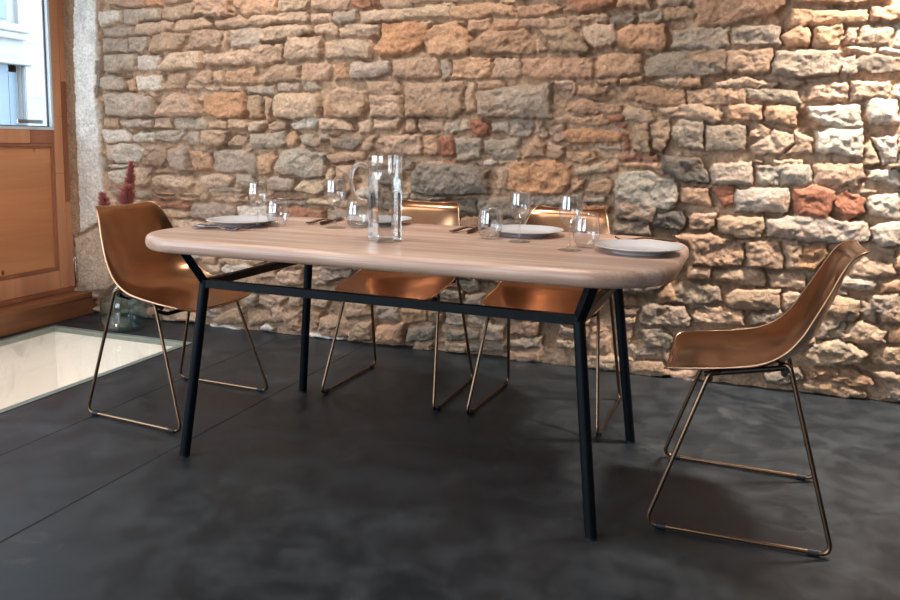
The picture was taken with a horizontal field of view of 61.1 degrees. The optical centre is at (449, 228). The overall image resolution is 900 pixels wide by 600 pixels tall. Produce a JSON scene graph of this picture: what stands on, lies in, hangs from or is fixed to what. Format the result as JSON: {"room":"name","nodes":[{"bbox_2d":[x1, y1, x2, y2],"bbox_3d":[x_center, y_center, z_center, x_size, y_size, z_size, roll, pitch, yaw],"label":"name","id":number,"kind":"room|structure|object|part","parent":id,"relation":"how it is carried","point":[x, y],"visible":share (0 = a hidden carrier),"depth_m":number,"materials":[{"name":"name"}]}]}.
{"room":"dining room","nodes":[
{"label":"dining room","id":0,"kind":"room"},
{"bbox_2d":[0,312,899,599],"bbox_3d":[-1.084,1.779,0.960,5.500,1.701,7.100,3,7,20],"label":"floor","id":1,"kind":"structure","parent":0,"point":[360,489],"depth_m":2.37,"materials":[{"name":"concrete"}]},
{"bbox_2d":[0,325,192,413],"bbox_3d":[-2.195,0.717,2.865,0.939,0.052,2.622,3,7,20],"label":"floor panel","id":2,"kind":"object","parent":1,"relation":"in","point":[176,344],"visible":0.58,"depth_m":3.96,"materials":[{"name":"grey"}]},
{"bbox_2d":[100,284,146,332],"bbox_3d":[-1.786,0.391,4.167,0.241,0.318,0.241,3,7,20],"label":"glass jar","id":3,"kind":"object","parent":1,"relation":"on","point":[111,284],"visible":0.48,"depth_m":4.12,"materials":[{"name":"clear glass"}]},
{"bbox_2d":[97,191,121,326],"bbox_3d":[-1.821,0.170,4.082,0.074,0.748,0.126,3,7,20],"label":"dried flower","id":4,"kind":"object","parent":3,"relation":"in","point":[103,201],"visible":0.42,"depth_m":4.01,"materials":[{"name":"brown plant"}]},
{"bbox_3d":[-1.813,0.175,4.091,0.012,0.737,0.106,4,7,29],"label":"stem","id":5,"kind":"part","parent":4,"relation":"part of","materials":[{"name":"brown"}]},
{"bbox_2d":[115,182,136,325],"bbox_3d":[-1.728,0.147,4.084,0.128,0.796,0.114,3,7,20],"label":"dried flower","id":6,"kind":"object","parent":3,"relation":"in","point":[126,196],"visible":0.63,"depth_m":4.02,"materials":[{"name":"brown plant"}]},
{"bbox_3d":[-1.739,0.155,4.099,0.035,0.777,0.111,-2,7,-26],"label":"stem","id":7,"kind":"part","parent":6,"relation":"part of","materials":[{"name":"brown"}]},
{"bbox_2d":[118,160,136,321],"bbox_3d":[-1.760,0.080,4.168,0.073,0.909,0.112,6,8,37],"label":"dried flower","id":8,"kind":"object","parent":3,"relation":"in","point":[129,179],"visible":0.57,"depth_m":4.13,"materials":[{"name":"brown plant"}]},
{"bbox_2d":[87,201,267,432],"bbox_3d":[-1.084,0.301,2.987,0.514,0.782,0.519,4,7,23],"label":"shell chair","id":9,"kind":"object","parent":1,"relation":"on","point":[156,279],"visible":0.9,"depth_m":2.99,"materials":[{"name":"brown leather"}]},
{"bbox_3d":[-1.150,0.469,2.792,0.462,0.485,0.072,4,7,23],"label":"frame","id":10,"kind":"part","parent":9,"relation":"part of","materials":[{"name":"gold metal"}]},
{"bbox_3d":[-0.974,0.426,3.194,0.462,0.485,0.072,4,7,23],"label":"frame","id":11,"kind":"part","parent":9,"relation":"part of","materials":[{"name":"gold metal"}]},
{"bbox_2d":[321,199,473,411],"bbox_3d":[-0.194,0.287,3.231,0.519,0.782,0.514,3,7,22],"label":"shell chair","id":12,"kind":"object","parent":1,"relation":"on","point":[374,282],"visible":0.51,"depth_m":3.25,"materials":[{"name":"orange leather"}]},
{"bbox_3d":[-0.411,0.422,3.305,0.072,0.485,0.462,3,7,22],"label":"frame","id":13,"kind":"part","parent":12,"relation":"part of","materials":[{"name":"gold metal"}]},
{"bbox_3d":[-0.002,0.447,3.141,0.072,0.485,0.462,3,7,22],"label":"frame","id":14,"kind":"part","parent":12,"relation":"part of","materials":[{"name":"gold metal"}]},
{"bbox_2d":[145,217,688,541],"bbox_3d":[-0.132,0.389,2.572,1.737,0.728,0.828,3,7,21],"label":"dining table","id":15,"kind":"object","parent":1,"relation":"on","point":[427,249],"visible":0.84,"depth_m":2.26,"materials":[{"name":"brown wood"}]},
{"bbox_3d":[-0.835,0.456,2.495,0.109,0.590,0.033,-1,7,-15],"label":"leg","id":16,"kind":"part","parent":15,"relation":"part of","materials":[{"name":"black metal"}]},
{"bbox_2d":[191,225,242,230],"bbox_3d":[-0.811,-0.004,2.647,0.194,0.014,0.028,3,7,18],"label":"fork","id":17,"kind":"object","parent":15,"relation":"on","point":[238,228],"visible":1,"depth_m":2.64,"materials":[{"name":"grey metal"}]},
{"bbox_3d":[-0.834,-0.006,2.655,0.145,0.011,0.027,3,7,18],"label":"handle","id":18,"kind":"part","parent":17,"relation":"part of","materials":[{"name":"grey metal"}]},
{"bbox_2d":[197,224,250,228],"bbox_3d":[-0.795,-0.005,2.670,0.208,0.014,0.022,3,7,15],"label":"table knife","id":19,"kind":"object","parent":15,"relation":"on","point":[197,224],"visible":0.62,"depth_m":2.68,"materials":[{"name":"grey metal"}]},
{"bbox_3d":[-0.849,-0.008,2.686,0.095,0.014,0.014,3,7,15],"label":"handle","id":20,"kind":"part","parent":19,"relation":"part of","materials":[{"name":"grey metal"}]},
{"bbox_2d":[206,215,278,226],"bbox_3d":[-0.768,-0.026,2.822,0.261,0.022,0.261,3,7,20],"label":"dinner plate","id":21,"kind":"object","parent":15,"relation":"on","point":[241,220],"visible":1,"depth_m":2.86,"materials":[{"name":"grey ceramic"}]},
{"bbox_3d":[-0.679,0.145,2.762,0.025,0.025,0.625,3,7,21],"label":"cross rail","id":22,"kind":"part","parent":15,"relation":"part of","materials":[{"name":"black metal"}]},
{"bbox_2d":[247,182,267,228],"bbox_3d":[-0.685,-0.085,2.716,0.072,0.165,0.072,3,7,20],"label":"wine glass","id":23,"kind":"object","parent":15,"relation":"on","point":[253,227],"visible":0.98,"depth_m":2.71,"materials":[{"name":"clear glass"}]},
{"bbox_2d":[266,201,288,226],"bbox_3d":[-0.628,-0.060,2.783,0.083,0.101,0.083,3,7,20],"label":"tumbler","id":24,"kind":"object","parent":15,"relation":"on","point":[267,201],"visible":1,"depth_m":2.78,"materials":[{"name":"clear glass"}]},
{"bbox_3d":[-0.589,0.389,3.115,0.033,0.590,0.109,-3,8,-32],"label":"leg","id":25,"kind":"part","parent":15,"relation":"part of","materials":[{"name":"black metal"}]},
{"bbox_2d":[306,217,341,223],"bbox_3d":[-0.486,-0.033,2.939,0.028,0.014,0.194,4,7,29],"label":"fork","id":26,"kind":"object","parent":15,"relation":"on","point":[318,220],"visible":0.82,"depth_m":2.92,"materials":[{"name":"brown"}]},
{"bbox_3d":[-0.498,-0.031,2.918,0.027,0.011,0.145,4,7,29],"label":"handle","id":27,"kind":"part","parent":26,"relation":"part of","materials":[{"name":"brown"}]},
{"bbox_2d":[320,218,343,224],"bbox_3d":[-0.451,-0.032,2.946,0.022,0.014,0.208,3,7,17],"label":"table knife","id":28,"kind":"object","parent":15,"relation":"on","point":[325,221],"visible":0.99,"depth_m":2.90,"materials":[{"name":"brown"}]},
{"bbox_3d":[-0.469,-0.026,2.892,0.014,0.014,0.095,3,7,17],"label":"handle","id":29,"kind":"part","parent":28,"relation":"part of","materials":[{"name":"brown"}]},
{"bbox_2d":[325,179,345,228],"bbox_3d":[-0.413,-0.091,2.750,0.077,0.177,0.077,3,7,20],"label":"wine glass","id":30,"kind":"object","parent":15,"relation":"on","point":[330,227],"visible":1,"depth_m":2.75,"materials":[{"name":"clear glass"}]},
{"bbox_2d":[349,155,402,242],"bbox_3d":[-0.228,-0.096,2.409,0.166,0.270,0.115,3,7,20],"label":"water pitcher","id":31,"kind":"object","parent":15,"relation":"on","point":[384,207],"visible":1,"depth_m":2.37,"materials":[{"name":"clear glass"}]},
{"bbox_3d":[-0.287,-0.145,2.395,0.062,0.131,0.013,1,6,0],"label":"handle","id":32,"kind":"part","parent":31,"relation":"part of","materials":[{"name":"clear glass"}]},
{"bbox_2d":[344,215,411,224],"bbox_3d":[-0.277,-0.032,2.937,0.261,0.022,0.261,3,7,20],"label":"dinner plate","id":33,"kind":"object","parent":15,"relation":"on","point":[360,219],"visible":0.48,"depth_m":2.96,"materials":[{"name":"grey ceramic"}]},
{"bbox_3d":[-0.226,0.210,2.252,1.222,0.025,0.025,3,7,21],"label":"long rail","id":34,"kind":"part","parent":15,"relation":"part of","materials":[{"name":"black metal"}]},
{"bbox_2d":[449,224,484,231],"bbox_3d":[0.061,-0.001,2.733,0.028,0.014,0.193,6,8,36],"label":"fork","id":35,"kind":"object","parent":15,"relation":"on","point":[461,228],"visible":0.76,"depth_m":2.70,"materials":[{"name":"brown"}]},
{"bbox_3d":[0.047,0.000,2.714,0.027,0.011,0.145,6,8,36],"label":"handle","id":36,"kind":"part","parent":35,"relation":"part of","materials":[{"name":"brown"}]},
{"bbox_2d":[466,226,486,233],"bbox_3d":[0.101,0.001,2.732,0.022,0.014,0.208,3,7,21],"label":"table knife","id":37,"kind":"object","parent":15,"relation":"on","point":[469,231],"visible":0.99,"depth_m":2.69,"materials":[{"name":"brown"}]},
{"bbox_3d":[0.079,0.006,2.680,0.014,0.014,0.095,3,7,21],"label":"handle","id":38,"kind":"part","parent":37,"relation":"part of","materials":[{"name":"brown"}]},
{"bbox_2d":[477,208,501,239],"bbox_3d":[0.131,-0.018,2.512,0.083,0.101,0.083,3,7,20],"label":"tumbler","id":39,"kind":"object","parent":15,"relation":"on","point":[479,208],"visible":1,"depth_m":2.52,"materials":[{"name":"clear glass"}]},
{"bbox_2d":[508,192,530,242],"bbox_3d":[0.223,-0.038,2.439,0.070,0.160,0.070,3,7,20],"label":"wine glass","id":40,"kind":"object","parent":15,"relation":"on","point":[512,241],"visible":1,"depth_m":2.44,"materials":[{"name":"clear glass"}]},
{"bbox_2d":[488,225,563,237],"bbox_3d":[0.262,0.010,2.635,0.261,0.022,0.261,3,7,20],"label":"dinner plate","id":41,"kind":"object","parent":15,"relation":"on","point":[527,231],"visible":0.98,"depth_m":2.67,"materials":[{"name":"grey ceramic"}]},
{"bbox_2d":[557,195,582,251],"bbox_3d":[0.357,-0.018,2.262,0.072,0.165,0.072,3,7,20],"label":"wine glass","id":42,"kind":"object","parent":15,"relation":"on","point":[560,249],"visible":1,"depth_m":2.26,"materials":[{"name":"clear glass"}]},
{"bbox_3d":[0.359,0.526,2.029,0.033,0.590,0.109,-3,8,-32],"label":"leg","id":43,"kind":"part","parent":15,"relation":"part of","materials":[{"name":"black metal"}]},
{"bbox_2d":[573,214,599,247],"bbox_3d":[0.418,0.006,2.335,0.083,0.101,0.083,3,7,20],"label":"tumbler","id":44,"kind":"object","parent":15,"relation":"on","point":[581,246],"visible":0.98,"depth_m":2.33,"materials":[{"name":"clear glass"}]},
{"bbox_3d":[0.457,0.212,2.319,0.025,0.025,0.625,3,7,21],"label":"cross rail","id":45,"kind":"part","parent":15,"relation":"part of","materials":[{"name":"black metal"}]},
{"bbox_3d":[0.605,0.460,2.650,0.109,0.590,0.033,-1,7,-15],"label":"leg","id":46,"kind":"part","parent":15,"relation":"part of","materials":[{"name":"black metal"}]},
{"bbox_2d":[594,239,684,255],"bbox_3d":[0.558,0.058,2.250,0.261,0.022,0.261,3,7,20],"label":"dinner plate","id":47,"kind":"object","parent":15,"relation":"on","point":[635,247],"visible":1,"depth_m":2.28,"materials":[{"name":"grey ceramic"}]},
{"bbox_2d":[615,236,675,241],"bbox_3d":[0.638,0.034,2.493,0.193,0.014,0.028,2,7,11],"label":"fork","id":48,"kind":"object","parent":15,"relation":"on","point":[615,236],"visible":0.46,"depth_m":2.48,"materials":[{"name":"brown"}]},
{"bbox_3d":[0.662,0.034,2.489,0.145,0.011,0.027,2,7,11],"label":"handle","id":49,"kind":"part","parent":48,"relation":"part of","materials":[{"name":"brown"}]},
{"bbox_2d":[466,206,620,436],"bbox_3d":[0.400,0.322,3.000,0.519,0.782,0.514,4,7,23],"label":"shell chair","id":50,"kind":"object","parent":1,"relation":"on","point":[530,296],"visible":0.52,"depth_m":3.04,"materials":[{"name":"orange leather"}]},
{"bbox_3d":[0.185,0.456,3.079,0.072,0.485,0.462,4,7,23],"label":"frame","id":51,"kind":"part","parent":50,"relation":"part of","materials":[{"name":"gold metal"}]},
{"bbox_3d":[0.590,0.482,2.905,0.072,0.485,0.462,4,7,23],"label":"frame","id":52,"kind":"part","parent":50,"relation":"part of","materials":[{"name":"gold metal"}]},
{"bbox_2d":[646,240,870,556],"bbox_3d":[0.875,0.420,2.198,0.514,0.782,0.519,3,7,21],"label":"shell chair","id":53,"kind":"object","parent":1,"relation":"on","point":[747,350],"visible":1,"depth_m":2.20,"materials":[{"name":"orange leather"}]},
{"bbox_3d":[0.769,0.585,2.019,0.462,0.485,0.072,3,7,21],"label":"frame","id":54,"kind":"part","parent":53,"relation":"part of","materials":[{"name":"gold metal"}]},
{"bbox_3d":[0.928,0.541,2.429,0.462,0.485,0.072,3,7,21],"label":"frame","id":55,"kind":"part","parent":53,"relation":"part of","materials":[{"name":"gold metal"}]},
{"bbox_2d":[63,0,899,401],"bbox_3d":[0.206,-0.733,3.764,5.220,2.740,0.473,3,7,20],"label":"wall","id":56,"kind":"structure","parent":0,"point":[761,138],"depth_m":3.53,"materials":[{"name":"stone"}]},
{"bbox_2d":[0,290,96,336],"bbox_3d":[-2.457,0.510,3.860,0.176,0.131,1.645,3,7,20],"label":"trim","id":57,"kind":"structure","parent":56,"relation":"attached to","point":[43,311],"depth_m":4.23,"materials":[{"name":"brown wood"}]},
{"bbox_3d":[-3.450,-0.539,1.570,0.300,2.700,7.100,3,7,20],"label":"wall","id":58,"kind":"structure","parent":0,"visible":0},
{"bbox_2d":[0,0,77,305],"bbox_3d":[-2.519,-0.652,3.771,0.068,2.202,1.570,3,7,20],"label":"door","id":59,"kind":"structure","parent":58,"relation":"in","point":[37,245],"depth_m":4.33,"materials":[{"name":"brown wood"}]},
{"bbox_3d":[-2.555,-0.459,3.721,0.055,0.076,1.135,3,7,20],"label":"lock rail","id":60,"kind":"part","parent":59,"relation":"part of","materials":[{"name":"brown wood"}]},
{"bbox_3d":[-2.535,-0.060,3.843,0.027,0.742,1.295,3,7,20],"label":"panel","id":61,"kind":"part","parent":59,"relation":"part of","materials":[{"name":"brown wood"}]},
{"bbox_3d":[-2.516,-0.059,3.836,0.015,0.740,1.295,3,7,20],"label":"panel moulding","id":62,"kind":"part","parent":59,"relation":"part of","materials":[{"name":"brown wood"}]},
{"bbox_3d":[-2.540,0.363,3.890,0.055,0.110,1.295,3,7,20],"label":"rail","id":63,"kind":"part","parent":59,"relation":"part of","materials":[{"name":"brown wood"}]},
{"bbox_3d":[-2.334,-0.524,4.327,0.055,0.076,0.159,3,7,20],"label":"lock rail","id":64,"kind":"part","parent":59,"relation":"part of","materials":[{"name":"brown wood"}]},
{"label":"outside","id":65,"kind":"structure","parent":0,"visible":0},
{"bbox_3d":[-14.649,-0.052,9.598,25.990,0.200,36.000,3,7,20],"label":"floor","id":66,"kind":"structure","parent":65,"visible":0},
{"bbox_2d":[0,0,46,125],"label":"window","id":67,"kind":"structure","parent":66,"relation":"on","point":[22,77],"depth_m":8.67,"materials":[{"name":"grey"}]},
{"bbox_3d":[-5.164,-1.532,7.776,0.100,1.330,2.140,3,7,20],"label":"cornice","id":68,"kind":"part","parent":67,"relation":"part of","materials":[{"name":"grey"}]}
]}

